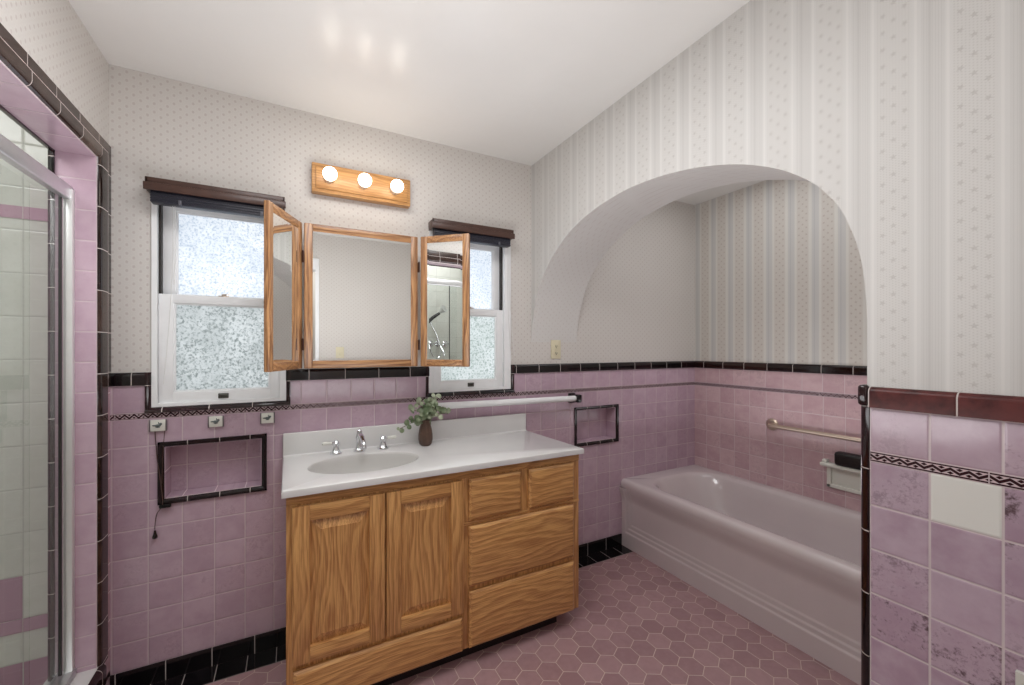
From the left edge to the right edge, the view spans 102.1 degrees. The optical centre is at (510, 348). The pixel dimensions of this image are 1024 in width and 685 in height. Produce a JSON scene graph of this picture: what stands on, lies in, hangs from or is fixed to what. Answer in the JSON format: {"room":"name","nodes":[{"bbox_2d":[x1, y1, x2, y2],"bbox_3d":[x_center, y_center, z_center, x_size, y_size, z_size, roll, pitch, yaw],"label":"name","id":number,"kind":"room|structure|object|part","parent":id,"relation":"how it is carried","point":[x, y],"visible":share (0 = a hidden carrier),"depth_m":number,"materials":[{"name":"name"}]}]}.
{"room":"bathroom","nodes":[
{"label":"bathroom","id":0,"kind":"room"},
{"bbox_2d":[0,0,110,684],"bbox_3d":[-0.872,0.121,0.210,0.153,2.445,3.290,0,0,-28],"label":"wall","id":1,"kind":"structure","parent":0,"point":[54,76],"depth_m":1.46,"materials":[{"name":"tile"}]},
{"bbox_2d":[0,134,76,684],"bbox_3d":[-1.205,0.291,0.812,0.069,1.720,1.458,0,0,-28],"label":"shower door","id":2,"kind":"structure","parent":1,"relation":"attached to","point":[12,154],"depth_m":1.44,"materials":[{"name":"metal"}]},
{"bbox_3d":[-1.210,-0.544,0.809,0.026,0.050,1.458,0,0,-28],"label":"header rail","id":3,"kind":"part","parent":2,"relation":"part of","materials":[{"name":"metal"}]},
{"bbox_3d":[-1.148,-0.759,0.844,0.008,0.042,1.608,0,0,-28],"label":"header flat trim","id":4,"kind":"part","parent":1,"relation":"part of","materials":[{"name":"black tile"}]},
{"bbox_3d":[-1.149,-0.316,0.846,0.008,0.927,1.714,0,0,-28],"label":"opening flat trim","id":5,"kind":"part","parent":1,"relation":"part of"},
{"bbox_2d":[0,64,694,684],"bbox_3d":[-0.492,0.121,2.270,4.467,2.445,0.222,0,0,-28],"label":"wall","id":6,"kind":"structure","parent":0,"point":[213,574],"depth_m":1.82,"materials":[{"name":"tile"}]},
{"bbox_3d":[-1.446,0.177,1.652,0.018,0.161,0.016,0,0,-28],"label":"window trim","id":7,"kind":"part","parent":6,"relation":"part of","materials":[{"name":"black tile"}]},
{"bbox_2d":[149,419,166,431],"bbox_3d":[-1.416,0.310,1.661,0.056,0.048,0.016,0,0,-28],"label":"plaque","id":8,"kind":"object","parent":6,"relation":"attached to","point":[161,424],"visible":1,"depth_m":1.66,"materials":[{"name":"white ceramic"}]},
{"bbox_2d":[152,431,170,538],"bbox_3d":[-1.403,0.546,1.664,0.061,0.429,0.021,0,0,-28],"label":"pull cord","id":9,"kind":"object","parent":6,"relation":"hanging from","point":[166,505],"visible":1,"depth_m":1.66,"materials":[{"name":"black plastic"}]},
{"bbox_3d":[-1.409,0.535,1.660,0.034,0.407,0.015,0,0,-28],"label":"cord","id":10,"kind":"part","parent":9,"relation":"part of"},
{"bbox_3d":[-1.252,0.505,1.754,0.378,0.251,0.014,0,0,-28],"label":"niche frame","id":11,"kind":"part","parent":6,"relation":"part of","materials":[{"name":"black tile"}]},
{"bbox_2d":[208,415,223,427],"bbox_3d":[-1.247,0.310,1.751,0.056,0.048,0.016,0,0,-28],"label":"plaque","id":12,"kind":"object","parent":6,"relation":"attached to","point":[213,421],"visible":1,"depth_m":1.75,"materials":[{"name":"white ceramic"}]},
{"bbox_3d":[-1.233,0.247,1.776,0.510,0.020,0.046,0,0,-28],"label":"window sill trim","id":13,"kind":"part","parent":6,"relation":"part of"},
{"bbox_2d":[151,202,285,406],"bbox_3d":[-1.260,-0.194,1.826,0.474,0.862,0.132,0,0,-28],"label":"window","id":14,"kind":"structure","parent":6,"relation":"in","point":[215,348],"depth_m":1.78,"materials":[{"name":"white glass"}]},
{"bbox_3d":[-1.267,-0.407,1.833,0.434,0.400,0.032,0,0,-28],"label":"sash","id":15,"kind":"part","parent":14,"relation":"part of","materials":[{"name":"white glass"}]},
{"bbox_2d":[143,176,285,383],"bbox_3d":[-1.216,-0.261,1.734,0.482,0.808,0.084,0,0,-28],"label":"window blind","id":16,"kind":"object","parent":14,"relation":"attached to","point":[163,192],"visible":0.88,"depth_m":1.68,"materials":[{"name":"brown wood"}]},
{"bbox_3d":[-1.370,-0.222,1.661,0.042,0.730,0.023,0,0,-28],"label":"lift cord","id":17,"kind":"part","parent":16,"relation":"part of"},
{"bbox_3d":[-1.214,-0.603,1.729,0.444,0.064,0.043,0,0,-28],"label":"head rail","id":18,"kind":"part","parent":16,"relation":"part of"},
{"bbox_3d":[-1.247,0.001,1.796,0.434,0.448,0.032,0,0,-28],"label":"sash","id":19,"kind":"part","parent":14,"relation":"part of","materials":[{"name":"white glass"}]},
{"bbox_3d":[-1.264,-0.400,1.836,0.346,0.358,0.004,0,0,-28],"label":"glass pane","id":20,"kind":"part","parent":14,"relation":"part of","materials":[{"name":"white glass"}]},
{"bbox_3d":[-1.244,-0.003,1.799,0.346,0.372,0.004,0,0,-28],"label":"glass pane","id":21,"kind":"part","parent":14,"relation":"part of","materials":[{"name":"white glass"}]},
{"bbox_2d":[260,412,274,423],"bbox_3d":[-1.081,0.310,1.840,0.056,0.048,0.016,0,0,-28],"label":"plaque","id":22,"kind":"object","parent":6,"relation":"attached to","point":[264,417],"visible":1,"depth_m":1.84,"materials":[{"name":"white ceramic"}]},
{"bbox_3d":[-1.012,0.177,1.883,0.018,0.161,0.016,0,0,-28],"label":"window trim","id":23,"kind":"part","parent":6,"relation":"part of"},
{"bbox_2d":[311,162,409,208],"bbox_3d":[-0.698,-0.790,1.980,0.454,0.134,0.141,0,0,-28],"label":"vanity light","id":24,"kind":"object","parent":6,"relation":"attached to","point":[326,180],"visible":1,"depth_m":1.98,"materials":[{"name":"brown wood"}]},
{"bbox_3d":[-0.819,-0.790,1.876,0.062,0.062,0.071,0,0,-28],"label":"bulb","id":25,"kind":"part","parent":24,"relation":"part of","materials":[{"name":"beige glass"}]},
{"bbox_3d":[-0.685,-0.790,1.947,0.062,0.062,0.071,0,0,-28],"label":"bulb","id":26,"kind":"part","parent":24,"relation":"part of","materials":[{"name":"beige glass"}]},
{"bbox_3d":[-0.553,-0.790,2.018,0.062,0.062,0.071,0,0,-28],"label":"bulb","id":27,"kind":"part","parent":24,"relation":"part of","materials":[{"name":"beige glass"}]},
{"bbox_2d":[110,534,621,684],"bbox_3d":[-0.395,1.305,2.215,2.614,0.077,0.012,0,0,-28],"label":"baseboard","id":28,"kind":"structure","parent":6,"relation":"attached to","point":[195,661],"depth_m":1.75,"materials":[{"name":"black tile"}]},
{"bbox_2d":[264,200,469,371],"bbox_3d":[-0.621,-0.229,1.881,0.843,0.634,0.387,0,0,-28],"label":"medicine cabinet","id":29,"kind":"object","parent":6,"relation":"attached to","point":[361,286],"visible":1,"depth_m":1.90,"materials":[{"name":"brown wood"}]},
{"bbox_2d":[273,213,297,362],"bbox_3d":[-0.904,-0.229,1.658,0.009,0.570,0.216,0,0,-3],"label":"mirror","id":30,"kind":"object","parent":29,"relation":"attached to","point":[285,230],"depth_m":1.65,"materials":[{"name":"silver metal"}]},
{"bbox_3d":[-0.678,-0.229,1.917,0.499,0.634,0.020,0,0,-28],"label":"panel","id":31,"kind":"part","parent":29,"relation":"part of","materials":[{"name":"brown wood"}]},
{"bbox_2d":[313,231,410,360],"bbox_3d":[-0.677,-0.229,1.916,0.435,0.570,0.010,0,0,-28],"label":"mirror","id":32,"kind":"object","parent":29,"relation":"attached to","point":[362,281],"depth_m":1.91,"materials":[{"name":"silver metal"}]},
{"bbox_2d":[427,241,461,359],"bbox_3d":[-0.316,-0.229,1.997,0.188,0.570,0.009,0,0,15],"label":"mirror","id":33,"kind":"object","parent":29,"relation":"attached to","point":[444,258],"depth_m":1.99,"materials":[{"name":"silver metal"}]},
{"bbox_2d":[283,413,525,456],"bbox_3d":[-0.467,0.445,2.156,1.260,0.122,0.028,0,0,-28],"label":"backsplash","id":34,"kind":"structure","parent":6,"relation":"attached to","point":[306,442],"depth_m":2.09,"materials":[{"name":"white stone"}]},
{"bbox_3d":[-0.439,0.177,2.189,0.018,0.161,0.016,0,0,-28],"label":"window trim","id":35,"kind":"part","parent":6,"relation":"part of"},
{"bbox_2d":[429,231,510,392],"bbox_3d":[-0.245,-0.194,2.367,0.491,0.862,0.132,0,0,-28],"label":"window","id":36,"kind":"structure","parent":6,"relation":"in","point":[490,301],"depth_m":2.40,"materials":[{"name":"white glass"}]},
{"bbox_3d":[-0.238,-0.003,2.336,0.341,0.372,0.004,0,0,-28],"label":"glass pane","id":37,"kind":"part","parent":36,"relation":"part of","materials":[{"name":"white glass"}]},
{"bbox_3d":[-0.239,0.001,2.334,0.429,0.448,0.032,0,0,-28],"label":"sash","id":38,"kind":"part","parent":36,"relation":"part of","materials":[{"name":"white paint"}]},
{"bbox_2d":[428,218,514,360],"bbox_3d":[-0.193,-0.300,2.279,0.514,0.746,0.084,0,0,-28],"label":"window blind","id":39,"kind":"object","parent":36,"relation":"attached to","point":[479,234],"visible":0.91,"depth_m":2.26,"materials":[{"name":"brown wood"}]},
{"bbox_3d":[-0.205,-0.611,2.267,0.445,0.064,0.043,0,0,-28],"label":"head rail","id":40,"kind":"part","parent":39,"relation":"part of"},
{"bbox_3d":[0.004,-0.267,2.400,0.052,0.680,0.014,0,0,-28],"label":"lift cord","id":41,"kind":"part","parent":39,"relation":"part of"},
{"bbox_3d":[-0.258,-0.400,2.373,0.341,0.358,0.004,0,0,-28],"label":"glass pane","id":42,"kind":"part","parent":36,"relation":"part of","materials":[{"name":"white glass"}]},
{"bbox_3d":[-0.259,-0.407,2.371,0.429,0.400,0.032,0,0,-28],"label":"sash","id":43,"kind":"part","parent":36,"relation":"part of","materials":[{"name":"white glass"}]},
{"bbox_3d":[-0.219,0.247,2.316,0.527,0.020,0.046,0,0,-28],"label":"window sill trim","id":44,"kind":"part","parent":6,"relation":"part of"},
{"bbox_2d":[435,393,581,410],"bbox_3d":[-0.002,0.310,2.372,0.975,0.070,0.092,0,0,-28],"label":"towel bar","id":45,"kind":"object","parent":6,"relation":"attached to","point":[572,397],"visible":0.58,"depth_m":2.34,"materials":[{"name":"white paint"}]},
{"bbox_3d":[0.010,0.177,2.428,0.018,0.161,0.016,0,0,-28],"label":"window trim","id":46,"kind":"part","parent":6,"relation":"part of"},
{"bbox_2d":[551,340,560,358],"bbox_3d":[0.284,0.007,2.578,0.071,0.116,0.009,0,0,-28],"label":"wall outlet","id":47,"kind":"object","parent":6,"relation":"attached to","point":[555,344],"visible":1,"depth_m":2.58,"materials":[{"name":"beige plastic"}]},
{"bbox_2d":[554,343,557,355],"bbox_3d":[0.285,0.007,2.576,0.033,0.082,0.003,0,0,-28],"label":"socket","id":48,"kind":"object","parent":47,"relation":"attached to","point":[555,344],"depth_m":2.57,"materials":[{"name":"beige plastic"}]},
{"bbox_3d":[0.571,0.505,2.726,0.365,0.251,0.014,0,0,-28],"label":"niche frame","id":49,"kind":"part","parent":6,"relation":"part of","materials":[{"name":"black tile"}]},
{"bbox_2d":[68,0,764,204],"bbox_3d":[0.216,-1.132,0.835,4.568,0.060,3.610,0,0,-28],"label":"ceiling","id":50,"kind":"structure","parent":0,"point":[511,80],"depth_m":1.56,"materials":[{"name":"paint"}]},
{"bbox_2d":[150,545,857,684],"bbox_3d":[0.744,1.373,0.969,3.472,0.061,3.310,0,0,-28],"label":"floor","id":51,"kind":"structure","parent":0,"point":[635,622],"depth_m":1.84,"materials":[{"name":"pink tile"}]},
{"bbox_2d":[286,454,578,684],"bbox_3d":[-0.333,0.928,1.942,1.264,0.831,0.509,0,0,-28],"label":"vanity cabinet","id":52,"kind":"object","parent":51,"relation":"on","point":[387,583],"visible":0.91,"depth_m":1.65,"materials":[{"name":"brown wood"}]},
{"bbox_3d":[-0.621,0.830,1.511,0.314,0.554,0.019,0,0,-28],"label":"door","id":53,"kind":"part","parent":52,"relation":"part of","materials":[{"name":"brown wood"}]},
{"bbox_3d":[-0.621,0.830,1.512,0.208,0.448,0.018,0,0,-28],"label":"raised panel","id":54,"kind":"part","parent":52,"relation":"part of","materials":[{"name":"brown wood"}]},
{"bbox_3d":[-0.479,1.200,1.587,0.630,0.142,0.018,0,0,-28],"label":"drawer","id":55,"kind":"part","parent":52,"relation":"part of","materials":[{"name":"brown wood"}]},
{"bbox_3d":[-0.338,0.830,1.662,0.316,0.554,0.019,0,0,-28],"label":"door","id":56,"kind":"part","parent":52,"relation":"part of","materials":[{"name":"brown wood"}]},
{"bbox_3d":[-0.338,0.830,1.663,0.210,0.448,0.018,0,0,-28],"label":"raised panel","id":57,"kind":"part","parent":52,"relation":"part of","materials":[{"name":"brown wood"}]},
{"bbox_2d":[281,413,583,498],"bbox_3d":[-0.335,0.501,1.940,1.290,0.234,0.532,0,0,-28],"label":"countertop","id":58,"kind":"structure","parent":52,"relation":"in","point":[472,443],"depth_m":1.92,"materials":[{"name":"white stone"}]},
{"bbox_2d":[322,428,395,454],"bbox_3d":[-0.692,0.432,1.921,0.332,0.108,0.137,0,0,-28],"label":"faucet","id":59,"kind":"object","parent":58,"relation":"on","point":[361,446],"visible":1,"depth_m":1.93,"materials":[{"name":"silver metal"}]},
{"bbox_3d":[-0.833,0.432,1.877,0.018,0.018,0.044,0,0,42],"label":"porcelain lever","id":60,"kind":"part","parent":59,"relation":"part of","materials":[{"name":"white ceramic"}]},
{"bbox_3d":[-0.803,0.455,1.904,0.054,0.062,0.054,0,0,-28],"label":"handle","id":61,"kind":"part","parent":59,"relation":"part of","materials":[{"name":"silver metal"}]},
{"bbox_3d":[-0.694,0.432,1.919,0.054,0.108,0.137,0,0,-28],"label":"spout","id":62,"kind":"part","parent":59,"relation":"part of","materials":[{"name":"silver metal"}]},
{"bbox_3d":[-0.617,0.455,2.003,0.054,0.062,0.054,0,0,-28],"label":"handle","id":63,"kind":"part","parent":59,"relation":"part of","materials":[{"name":"silver metal"}]},
{"bbox_2d":[307,452,418,473],"bbox_3d":[-0.620,0.553,1.775,0.453,0.131,0.310,0,0,-28],"label":"basin","id":64,"kind":"object","parent":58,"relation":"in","point":[362,462],"depth_m":1.88,"materials":[{"name":"white ceramic"}]},
{"bbox_2d":[418,420,432,445],"bbox_3d":[-0.425,0.422,2.074,0.071,0.129,0.071,0,0,-28],"label":"vase","id":65,"kind":"object","parent":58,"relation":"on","point":[425,436],"visible":0.85,"depth_m":2.05,"materials":[{"name":"brown ceramic"}]},
{"bbox_2d":[397,393,450,432],"bbox_3d":[-0.422,0.324,2.048,0.280,0.195,0.096,0,0,-28],"label":"eucalyptus sprigs","id":66,"kind":"object","parent":65,"relation":"in","point":[427,411],"visible":0.9,"depth_m":2.04,"materials":[{"name":"green plant"}]},
{"bbox_3d":[-0.222,0.632,1.734,1.264,0.239,0.005,0,0,-28],"label":"rail","id":67,"kind":"part","parent":52,"relation":"part of","materials":[{"name":"brown wood"}]},
{"bbox_3d":[-0.064,0.642,1.809,0.251,0.178,0.018,0,0,-28],"label":"drawer","id":68,"kind":"part","parent":52,"relation":"part of","materials":[{"name":"brown wood"}]},
{"bbox_3d":[0.067,1.150,1.878,0.546,0.238,0.018,0,0,-28],"label":"drawer","id":69,"kind":"part","parent":52,"relation":"part of","materials":[{"name":"brown wood"}]},
{"bbox_3d":[0.067,0.882,1.878,0.546,0.254,0.018,0,0,-28],"label":"drawer","id":70,"kind":"part","parent":52,"relation":"part of","materials":[{"name":"brown wood"}]},
{"bbox_3d":[0.196,0.642,1.947,0.253,0.178,0.018,0,0,-28],"label":"drawer","id":71,"kind":"part","parent":52,"relation":"part of","materials":[{"name":"brown wood"}]},
{"bbox_2d":[619,465,860,684],"bbox_3d":[1.465,1.118,2.279,0.764,0.451,1.635,0,0,-28],"label":"bathtub","id":72,"kind":"object","parent":51,"relation":"on","point":[788,563],"visible":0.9,"depth_m":2.22,"materials":[{"name":"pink ceramic"}]},
{"bbox_2d":[621,465,860,586],"bbox_3d":[1.470,1.074,2.281,0.752,0.363,1.635,0,0,-28],"label":"tub basin","id":73,"kind":"object","parent":72,"relation":"in","point":[723,529],"depth_m":2.36,"materials":[{"name":"pink ceramic"}]},
{"bbox_2d":[531,0,1023,684],"bbox_3d":[1.021,0.121,1.165,0.352,2.445,3.196,0,0,-28],"label":"wall","id":74,"kind":"structure","parent":0,"point":[908,115],"depth_m":0.98,"materials":[{"name":"paper"}]},
{"bbox_2d":[1015,670,1023,684],"bbox_3d":[1.038,0.715,0.748,0.030,0.147,0.163,0,0,-28],"label":"paper holder","id":75,"kind":"object","parent":74,"relation":"attached to","point":[1019,675],"visible":1,"depth_m":0.82,"materials":[{"name":"white ceramic"}]},
{"bbox_2d":[695,180,866,511],"bbox_3d":[1.847,0.121,2.479,0.114,2.445,1.842,0,0,-28],"label":"wall","id":76,"kind":"structure","parent":0,"point":[781,308],"depth_m":2.64,"materials":[{"name":"paper"}]},
{"bbox_2d":[766,418,860,442],"bbox_3d":[1.848,0.491,2.322,0.064,0.076,0.836,0,0,-28],"label":"grab bar","id":77,"kind":"object","parent":76,"relation":"attached to","point":[772,424],"visible":0.59,"depth_m":2.43,"materials":[{"name":"silver metal"}]},
{"bbox_2d":[820,458,860,494],"bbox_3d":[1.868,0.715,2.277,0.055,0.161,0.272,0,0,-28],"label":"soap dish","id":78,"kind":"object","parent":76,"relation":"attached to","point":[847,479],"visible":0.62,"depth_m":2.31,"materials":[{"name":"white ceramic"}]},
{"bbox_2d":[834,451,860,469],"bbox_3d":[1.878,0.615,2.237,0.056,0.076,0.202,0,0,-28],"label":"sponge","id":79,"kind":"object","parent":78,"relation":"on","point":[844,459],"visible":0.52,"depth_m":2.25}
]}

